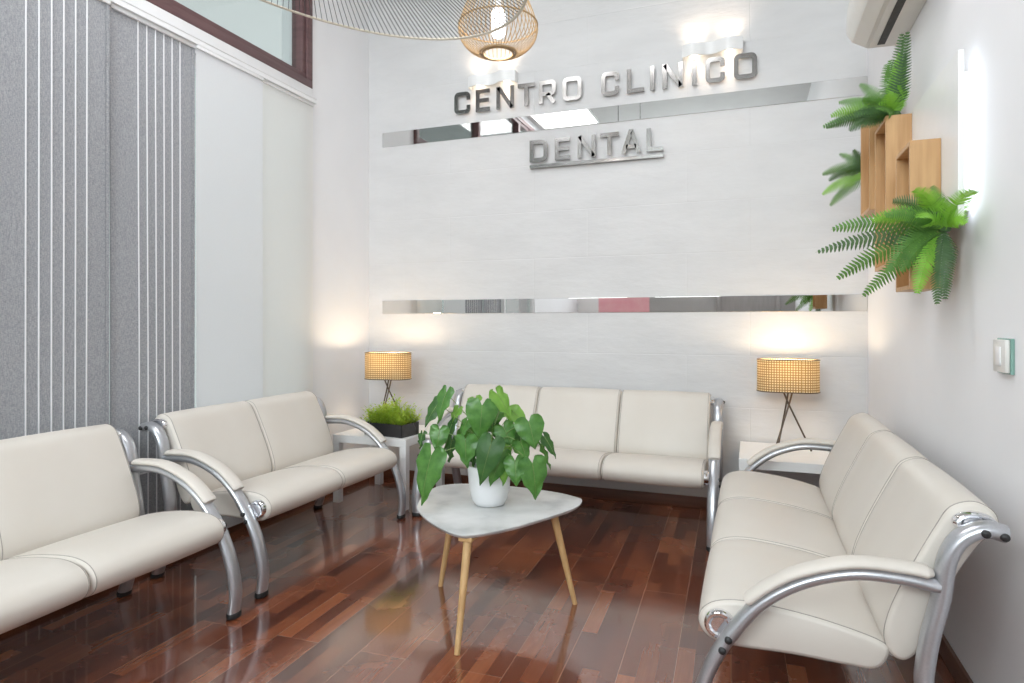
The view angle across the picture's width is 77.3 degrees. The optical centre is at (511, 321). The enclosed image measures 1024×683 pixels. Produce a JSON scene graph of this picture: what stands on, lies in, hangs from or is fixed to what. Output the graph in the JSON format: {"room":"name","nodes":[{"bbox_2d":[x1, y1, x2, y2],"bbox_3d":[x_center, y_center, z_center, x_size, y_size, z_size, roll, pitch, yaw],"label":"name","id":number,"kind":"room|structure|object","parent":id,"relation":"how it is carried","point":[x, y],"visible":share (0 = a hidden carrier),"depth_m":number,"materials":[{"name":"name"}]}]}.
{"room":"dental waiting room","nodes":[
{"label":"dental waiting room","id":0,"kind":"room"},
{"bbox_2d":[195,0,368,449],"bbox_3d":[-2.556,-0.825,2.151,0.250,4.250,7.050,0,0,20],"label":"wall","id":1,"kind":"structure","parent":0,"point":[340,81],"depth_m":5.02,"materials":[{"name":"white paint"}]},
{"bbox_2d":[0,0,110,439],"bbox_3d":[-2.087,-0.168,2.904,0.024,2.835,0.550,0,0,20],"label":"blind","id":2,"kind":"object","parent":1,"relation":"attached to","point":[55,54],"visible":0.7,"depth_m":2.91,"materials":[{"name":"grey fabric"}]},
{"bbox_2d":[110,3,194,513],"bbox_3d":[-1.911,-0.168,3.423,0.024,2.835,0.515,0,0,20],"label":"blind","id":3,"kind":"object","parent":1,"relation":"attached to","point":[152,68],"visible":0.75,"depth_m":3.40,"materials":[{"name":"grey fabric"}]},
{"bbox_2d":[110,0,316,104],"bbox_3d":[-1.950,-1.605,3.323,0.064,0.040,2.870,0,0,20],"label":"rail","id":4,"kind":"object","parent":1,"relation":"attached to","point":[123,4],"visible":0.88,"depth_m":3.69,"materials":[{"name":"white metal"}]},
{"bbox_2d":[126,0,312,95],"bbox_3d":[-2.369,-1.663,2.252,0.030,0.075,5.170,0,0,20],"label":"trim","id":5,"kind":"structure","parent":1,"relation":"attached to","point":[143,4],"depth_m":3.83,"materials":[{"name":"white paint"}]},
{"bbox_2d":[146,0,312,88],"bbox_3d":[-2.398,-2.275,2.316,0.130,1.150,5.070,0,0,20],"label":"window","id":6,"kind":"structure","parent":1,"relation":"in","point":[301,70],"depth_m":4.40,"materials":[{"name":"brown wood"}]},
{"bbox_2d":[195,45,263,527],"bbox_3d":[-1.713,-0.168,3.909,0.024,2.835,0.533,0,0,20],"label":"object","id":7,"kind":"object","parent":1,"relation":"attached to","point":[229,96],"visible":0.7,"depth_m":3.89,"materials":[{"name":"white fabric"}]},
{"bbox_2d":[227,522,245,531],"bbox_3d":[-2.434,1.260,2.097,0.015,0.080,7.035,0,0,20],"label":"baseboard","id":8,"kind":"structure","parent":1,"relation":"attached to","point":[241,525],"depth_m":4.00,"materials":[{"name":"brown wood"}]},
{"bbox_2d":[263,79,313,396],"bbox_3d":[-1.542,-0.168,4.414,0.024,2.835,0.530,0,0,20],"label":"blind","id":9,"kind":"object","parent":1,"relation":"attached to","point":[287,117],"visible":0.66,"depth_m":4.40,"materials":[{"name":"white fabric"}]},
{"bbox_2d":[0,477,955,682],"bbox_3d":[-0.673,1.350,1.504,4.330,0.100,7.550,0,0,20],"label":"floor","id":10,"kind":"structure","parent":0,"point":[355,595],"depth_m":2.83,"materials":[{"name":"brown wood"}]},
{"bbox_2d":[0,424,241,633],"bbox_3d":[-1.895,0.887,2.054,0.792,0.826,1.976,0,0,20],"label":"sofa","id":11,"kind":"object","parent":10,"relation":"on","point":[75,526],"visible":1,"depth_m":2.58,"materials":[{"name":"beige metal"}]},
{"bbox_2d":[0,557,89,633],"bbox_3d":[-1.788,0.900,2.015,0.517,0.148,0.596,0,0,20],"label":"seat cushion","id":12,"kind":"object","parent":11,"relation":"on","point":[31,588],"depth_m":2.10,"materials":[{"name":"white leather"}]},
{"bbox_2d":[9,511,223,596],"bbox_3d":[-1.579,0.900,2.577,0.517,0.148,0.596,0,0,20],"label":"seat cushion","id":13,"kind":"object","parent":11,"relation":"on","point":[112,548],"depth_m":2.50,"materials":[{"name":"white leather"}]},
{"bbox_2d":[138,391,405,598],"bbox_3d":[-1.302,0.887,3.765,0.792,0.826,1.376,0,0,20],"label":"sofa","id":14,"kind":"object","parent":10,"relation":"on","point":[261,459],"visible":0.98,"depth_m":3.57,"materials":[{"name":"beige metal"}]},
{"bbox_2d":[191,467,341,520],"bbox_3d":[-1.299,0.900,3.444,0.517,0.148,0.596,0,0,20],"label":"seat cushion","id":15,"kind":"object","parent":14,"relation":"on","point":[279,491],"depth_m":3.33,"materials":[{"name":"white leather"}]},
{"bbox_2d":[282,447,396,488],"bbox_3d":[-1.090,0.900,4.006,0.517,0.148,0.596,0,0,20],"label":"seat cushion","id":16,"kind":"object","parent":14,"relation":"on","point":[354,465],"depth_m":3.95,"materials":[{"name":"white leather"}]},
{"bbox_2d":[333,425,444,509],"bbox_3d":[-0.907,1.055,4.792,0.600,0.490,0.600,0,0,20],"label":"side table","id":17,"kind":"object","parent":10,"relation":"on","point":[355,436],"visible":0.41,"depth_m":4.54,"materials":[{"name":"white paint"}]},
{"bbox_2d":[364,351,411,403],"bbox_3d":[-0.960,0.520,4.929,0.374,0.573,0.249,0,0,12],"label":"table lamp","id":18,"kind":"object","parent":17,"relation":"on","point":[381,365],"visible":0.96,"depth_m":4.85,"materials":[{"name":"fabric"}]},
{"bbox_2d":[361,393,421,437],"bbox_3d":[-0.866,0.655,4.611,0.444,0.310,0.336,0,0,28],"label":"planter box","id":19,"kind":"object","parent":17,"relation":"on","point":[389,421],"visible":1,"depth_m":4.55,"materials":[{"name":"plant"}]},
{"bbox_2d":[417,484,581,655],"bbox_3d":[-0.157,1.082,3.049,0.841,0.444,0.766,0,0,-42],"label":"coffee table","id":20,"kind":"object","parent":10,"relation":"on","point":[450,508],"visible":0.94,"depth_m":2.92,"materials":[{"name":"stone"}]},
{"bbox_2d":[416,385,555,507],"bbox_3d":[-0.126,0.578,3.051,0.650,0.564,0.423,0,0,-5],"label":"potted plant","id":21,"kind":"object","parent":20,"relation":"on","point":[490,473],"visible":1,"depth_m":2.95,"materials":[{"name":"green plant"}]},
{"bbox_2d":[412,384,724,551],"bbox_3d":[0.378,0.887,4.301,1.976,0.826,0.792,0,0,20],"label":"sofa","id":22,"kind":"object","parent":10,"relation":"on","point":[649,437],"visible":0.67,"depth_m":4.27,"materials":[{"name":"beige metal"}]},
{"bbox_2d":[431,444,512,468],"bbox_3d":[-0.225,0.900,4.402,0.596,0.148,0.517,0,0,20],"label":"seat cushion","id":23,"kind":"object","parent":22,"relation":"on","point":[455,462],"depth_m":4.19,"materials":[{"name":"white leather"}]},
{"bbox_2d":[511,447,610,479],"bbox_3d":[0.338,0.900,4.193,0.596,0.148,0.517,0,0,20],"label":"seat cushion","id":24,"kind":"object","parent":22,"relation":"on","point":[570,462],"depth_m":3.95,"materials":[{"name":"white leather"}]},
{"bbox_2d":[601,453,707,488],"bbox_3d":[0.900,0.900,3.984,0.596,0.148,0.517,0,0,20],"label":"seat cushion","id":25,"kind":"object","parent":22,"relation":"on","point":[685,470],"depth_m":3.79,"materials":[{"name":"white leather"}]},
{"bbox_2d":[739,441,829,473],"bbox_3d":[1.729,1.055,3.966,0.600,0.490,0.600,0,0,20],"label":"side table","id":26,"kind":"object","parent":10,"relation":"on","point":[801,461],"visible":0.25,"depth_m":3.78,"materials":[{"name":"white paint"}]},
{"bbox_2d":[757,358,820,450],"bbox_3d":[1.748,0.520,4.054,0.374,0.573,0.242,0,0,20],"label":"table lamp","id":27,"kind":"object","parent":26,"relation":"on","point":[774,375],"visible":0.99,"depth_m":3.96,"materials":[{"name":"fabric"}]},
{"bbox_2d":[696,413,1010,682],"bbox_3d":[1.225,0.887,2.655,0.792,0.826,1.976,0,0,20],"label":"sofa","id":28,"kind":"object","parent":10,"relation":"on","point":[860,568],"visible":1,"depth_m":1.93,"materials":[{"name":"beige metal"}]},
{"bbox_2d":[718,471,832,519],"bbox_3d":[1.327,0.900,3.257,0.517,0.148,0.596,0,0,20],"label":"seat cushion","id":29,"kind":"object","parent":28,"relation":"on","point":[753,485],"depth_m":3.19,"materials":[{"name":"white leather"}]},
{"bbox_2d":[710,499,846,557],"bbox_3d":[1.117,0.900,2.695,0.517,0.148,0.596,0,0,20],"label":"seat cushion","id":30,"kind":"object","parent":28,"relation":"on","point":[760,520],"depth_m":2.64,"materials":[{"name":"white leather"}]},
{"bbox_2d":[699,539,888,667],"bbox_3d":[0.908,0.900,2.132,0.517,0.148,0.596,0,0,20],"label":"seat cushion","id":31,"kind":"object","parent":28,"relation":"on","point":[846,622],"depth_m":1.91,"materials":[{"name":"white leather"}]},
{"bbox_2d":[369,0,867,496],"bbox_3d":[0.573,-0.825,4.855,4.330,4.250,0.200,0,0,20],"label":"wall","id":32,"kind":"structure","parent":0,"point":[735,204],"depth_m":4.65,"materials":[{"name":"paint"}]},
{"bbox_2d":[454,92,470,114],"bbox_3d":[-0.389,-1.736,5.086,0.137,0.172,0.036,0,0,20],"label":"sign letter","id":33,"kind":"object","parent":32,"relation":"attached to","point":[459,94],"visible":1,"depth_m":5.07,"materials":[{"name":"metal"}]},
{"bbox_2d":[476,88,489,111],"bbox_3d":[-0.224,-1.736,5.025,0.117,0.172,0.036,0,0,20],"label":"sign letter","id":34,"kind":"object","parent":32,"relation":"attached to","point":[481,91],"visible":1,"depth_m":5.01,"materials":[{"name":"metal"}]},
{"bbox_2d":[468,69,517,89],"bbox_3d":[-0.159,-1.883,4.965,0.400,0.085,0.104,0,0,20],"label":"wall sconce","id":35,"kind":"object","parent":32,"relation":"attached to","point":[505,75],"visible":1,"depth_m":4.95,"materials":[{"name":"white paint"}]},
{"bbox_2d":[496,85,513,109],"bbox_3d":[-0.048,-1.736,4.960,0.144,0.181,0.036,0,0,20],"label":"sign letter","id":36,"kind":"object","parent":32,"relation":"attached to","point":[499,90],"visible":1,"depth_m":4.94,"materials":[{"name":"metal"}]},
{"bbox_2d":[518,82,534,105],"bbox_3d":[0.113,-1.736,4.899,0.135,0.172,0.036,0,0,20],"label":"sign letter","id":37,"kind":"object","parent":32,"relation":"attached to","point":[525,86],"visible":1,"depth_m":4.88,"materials":[{"name":"metal"}]},
{"bbox_2d":[530,140,547,162],"bbox_3d":[0.205,-1.298,4.865,0.140,0.165,0.036,0,0,20],"label":"sign letter","id":38,"kind":"object","parent":32,"relation":"attached to","point":[533,142],"visible":1,"depth_m":4.85,"materials":[{"name":"metal"}]},
{"bbox_2d":[372,469,706,508],"bbox_3d":[0.536,1.260,4.754,3.730,0.080,0.015,0,0,20],"label":"baseboard","id":39,"kind":"structure","parent":32,"relation":"attached to","point":[573,490],"depth_m":4.67,"materials":[{"name":"brown wood"}]},
{"bbox_2d":[539,80,555,104],"bbox_3d":[0.272,-1.732,4.841,0.134,0.181,0.036,0,0,20],"label":"sign letter","id":40,"kind":"object","parent":32,"relation":"attached to","point":[542,94],"visible":1,"depth_m":4.82,"materials":[{"name":"metal"}]},
{"bbox_2d":[555,137,569,159],"bbox_3d":[0.382,-1.298,4.800,0.116,0.165,0.036,0,0,20],"label":"sign letter","id":41,"kind":"object","parent":32,"relation":"attached to","point":[562,139],"visible":1,"depth_m":4.79,"materials":[{"name":"metal"}]},
{"bbox_2d":[562,76,581,100],"bbox_3d":[0.451,-1.736,4.774,0.145,0.172,0.036,0,0,20],"label":"sign letter","id":42,"kind":"object","parent":32,"relation":"attached to","point":[576,78],"visible":1,"depth_m":4.76,"materials":[{"name":"metal"}]},
{"bbox_2d":[577,134,595,157],"bbox_3d":[0.555,-1.298,4.735,0.136,0.173,0.036,0,0,20],"label":"sign letter","id":43,"kind":"object","parent":32,"relation":"attached to","point":[580,140],"visible":1,"depth_m":4.72,"materials":[{"name":"metal"}]},
{"bbox_2d":[530,153,663,169],"bbox_3d":[0.608,-1.181,4.715,0.999,0.025,0.036,0,0,20],"label":"sign underline","id":44,"kind":"object","parent":32,"relation":"attached to","point":[651,156],"visible":1,"depth_m":4.69,"materials":[{"name":"metal"}]},
{"bbox_2d":[600,131,618,155],"bbox_3d":[0.714,-1.298,4.676,0.140,0.165,0.036,0,0,20],"label":"sign letter","id":45,"kind":"object","parent":32,"relation":"attached to","point":[609,135],"visible":1,"depth_m":4.66,"materials":[{"name":"metal"}]},
{"bbox_2d":[601,71,618,95],"bbox_3d":[0.719,-1.736,4.674,0.130,0.172,0.036,0,0,20],"label":"sign letter","id":46,"kind":"object","parent":32,"relation":"attached to","point":[612,73],"visible":1,"depth_m":4.66,"materials":[{"name":"metal"}]},
{"bbox_2d":[382,76,866,147],"bbox_3d":[0.598,-1.520,4.735,3.591,0.120,0.006,0,0,20],"label":"strip","id":47,"kind":"object","parent":32,"relation":"attached to","point":[847,87],"visible":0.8,"depth_m":4.61,"materials":[{"name":"silver metal"}]},
{"bbox_2d":[382,294,866,313],"bbox_3d":[0.598,-0.124,4.735,3.591,0.108,0.006,0,0,20],"label":"strip","id":48,"kind":"object","parent":32,"relation":"attached to","point":[852,302],"visible":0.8,"depth_m":4.63,"materials":[{"name":"silver metal"}]},
{"bbox_2d":[621,129,640,154],"bbox_3d":[0.863,-1.299,4.621,0.142,0.177,0.036,0,0,20],"label":"sign letter","id":49,"kind":"object","parent":32,"relation":"attached to","point":[631,133],"visible":1,"depth_m":4.61,"materials":[{"name":"metal"}]},
{"bbox_2d":[627,69,643,93],"bbox_3d":[0.891,-1.736,4.610,0.122,0.172,0.036,0,0,20],"label":"sign letter","id":50,"kind":"object","parent":32,"relation":"attached to","point":[629,89],"visible":1,"depth_m":4.61,"materials":[{"name":"metal"}]},
{"bbox_2d":[650,66,654,90],"bbox_3d":[1.003,-1.736,4.569,0.030,0.172,0.036,0,0,20],"label":"sign letter","id":51,"kind":"object","parent":32,"relation":"attached to","point":[652,68],"visible":1,"depth_m":4.55,"materials":[{"name":"metal"}]},
{"bbox_2d":[646,128,662,151],"bbox_3d":[1.020,-1.298,4.562,0.117,0.165,0.036,0,0,20],"label":"sign letter","id":52,"kind":"object","parent":32,"relation":"attached to","point":[649,148],"visible":1,"depth_m":4.56,"materials":[{"name":"metal"}]},
{"bbox_2d":[662,62,682,88],"bbox_3d":[1.136,-1.736,4.519,0.141,0.180,0.036,0,0,20],"label":"sign letter","id":53,"kind":"object","parent":32,"relation":"attached to","point":[666,69],"visible":1,"depth_m":4.51,"materials":[{"name":"metal"}]},
{"bbox_2d":[692,60,696,85],"bbox_3d":[1.274,-1.736,4.468,0.030,0.172,0.036,0,0,20],"label":"sign letter","id":54,"kind":"object","parent":32,"relation":"attached to","point":[694,62],"visible":1,"depth_m":4.45,"materials":[{"name":"metal"}]},
{"bbox_2d":[682,36,742,60],"bbox_3d":[1.373,-1.883,4.395,0.400,0.085,0.104,0,0,20],"label":"wall sconce","id":55,"kind":"object","parent":32,"relation":"attached to","point":[728,43],"visible":1,"depth_m":4.39,"materials":[{"name":"white paint"}]},
{"bbox_2d":[705,57,724,82],"bbox_3d":[1.404,-1.736,4.420,0.128,0.172,0.036,0,0,20],"label":"sign letter","id":56,"kind":"object","parent":32,"relation":"attached to","point":[721,60],"visible":1,"depth_m":4.41,"materials":[{"name":"metal"}]},
{"bbox_2d":[734,52,756,79],"bbox_3d":[1.586,-1.736,4.352,0.147,0.172,0.036,0,0,20],"label":"sign letter","id":57,"kind":"object","parent":32,"relation":"attached to","point":[752,55],"visible":1,"depth_m":4.33,"materials":[{"name":"metal"}]},
{"bbox_2d":[868,0,1023,682],"bbox_3d":[1.151,-0.825,0.772,0.200,4.250,7.050,0,0,20],"label":"wall","id":58,"kind":"structure","parent":0,"point":[933,382],"depth_m":2.14,"materials":[{"name":"white paint"}]},
{"bbox_2d":[846,0,926,48],"bbox_3d":[1.667,-1.524,2.810,0.250,0.302,0.870,0,0,20],"label":"air conditioner","id":59,"kind":"object","parent":58,"relation":"attached to","point":[870,23],"visible":0.97,"depth_m":2.97,"materials":[{"name":"white plastic"}]},
{"bbox_2d":[910,49,968,216],"bbox_3d":[1.739,-0.625,2.730,0.061,0.560,1.310,0,0,20],"label":"panel","id":60,"kind":"object","parent":58,"relation":"attached to","point":[942,112],"visible":0.37,"depth_m":2.21,"materials":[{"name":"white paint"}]},
{"bbox_2d":[861,122,879,217],"bbox_3d":[1.845,-0.820,3.245,0.098,0.540,0.270,0,0,20],"label":"box shelf","id":61,"kind":"object","parent":60,"relation":"attached to","point":[867,135],"visible":0.2,"depth_m":3.36,"materials":[{"name":"brown wood"}]},
{"bbox_2d":[822,149,860,205],"bbox_3d":[1.802,-0.781,3.456,0.236,0.298,0.118,0,0,20],"label":"fern","id":62,"kind":"object","parent":61,"relation":"in","point":[854,167],"visible":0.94,"depth_m":3.44,"materials":[{"name":"green plant"}]},
{"bbox_2d":[875,113,911,271],"bbox_3d":[1.704,-0.562,2.866,0.098,0.655,0.260,0,0,20],"label":"box shelf","id":63,"kind":"object","parent":60,"relation":"attached to","point":[894,132],"visible":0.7,"depth_m":2.76,"materials":[{"name":"brown wood"}]},
{"bbox_2d":[823,32,911,131],"bbox_3d":[1.575,-1.043,2.841,0.333,0.397,0.316,0,0,20],"label":"fern","id":64,"kind":"object","parent":63,"relation":"on","point":[874,109],"visible":0.97,"depth_m":2.78,"materials":[{"name":"green plant"}]},
{"bbox_2d":[896,138,940,291],"bbox_3d":[1.546,-0.393,2.443,0.098,0.545,0.243,0,0,20],"label":"box shelf","id":65,"kind":"object","parent":60,"relation":"attached to","point":[918,164],"visible":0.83,"depth_m":2.34,"materials":[{"name":"brown wood"}]},
{"bbox_2d":[815,185,978,303],"bbox_3d":[1.381,-0.270,2.269,0.258,0.427,0.559,0,0,-24],"label":"fern","id":66,"kind":"object","parent":65,"relation":"in","point":[927,222],"visible":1,"depth_m":2.23,"materials":[{"name":"green plant"}]},
{"bbox_2d":[939,634,972,682],"bbox_3d":[1.048,1.260,0.803,0.015,0.080,7.035,0,0,20],"label":"baseboard","id":67,"kind":"structure","parent":58,"relation":"attached to","point":[960,675],"depth_m":2.34,"materials":[{"name":"brown wood"}]},
{"bbox_2d":[993,338,1014,374],"bbox_3d":[1.444,0.100,1.885,0.026,0.104,0.110,0,0,20],"label":"light switch","id":68,"kind":"object","parent":58,"relation":"attached to","point":[1003,348],"visible":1,"depth_m":1.85,"materials":[{"name":"white plastic"}]},
{"bbox_3d":[-0.673,-3.000,1.504,4.330,0.100,7.550,0,0,20],"label":"ceiling","id":69,"kind":"structure","parent":0,"visible":0},
{"bbox_2d":[260,0,526,39],"bbox_3d":[-0.637,-1.971,1.926,1.374,1.956,1.409,0,0,20],"label":"pendant","id":70,"kind":"object","parent":69,"relation":"hanging from","point":[265,1],"visible":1,"depth_m":2.45,"materials":[{"name":"beige wicker"}]},
{"bbox_2d":[458,0,537,60],"bbox_3d":[-0.071,-2.159,3.280,0.410,1.579,0.410,0,0,-6],"label":"rattan pendant","id":71,"kind":"object","parent":69,"relation":"hanging from","point":[501,33],"visible":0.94,"depth_m":3.25,"materials":[{"name":"beige wicker"}]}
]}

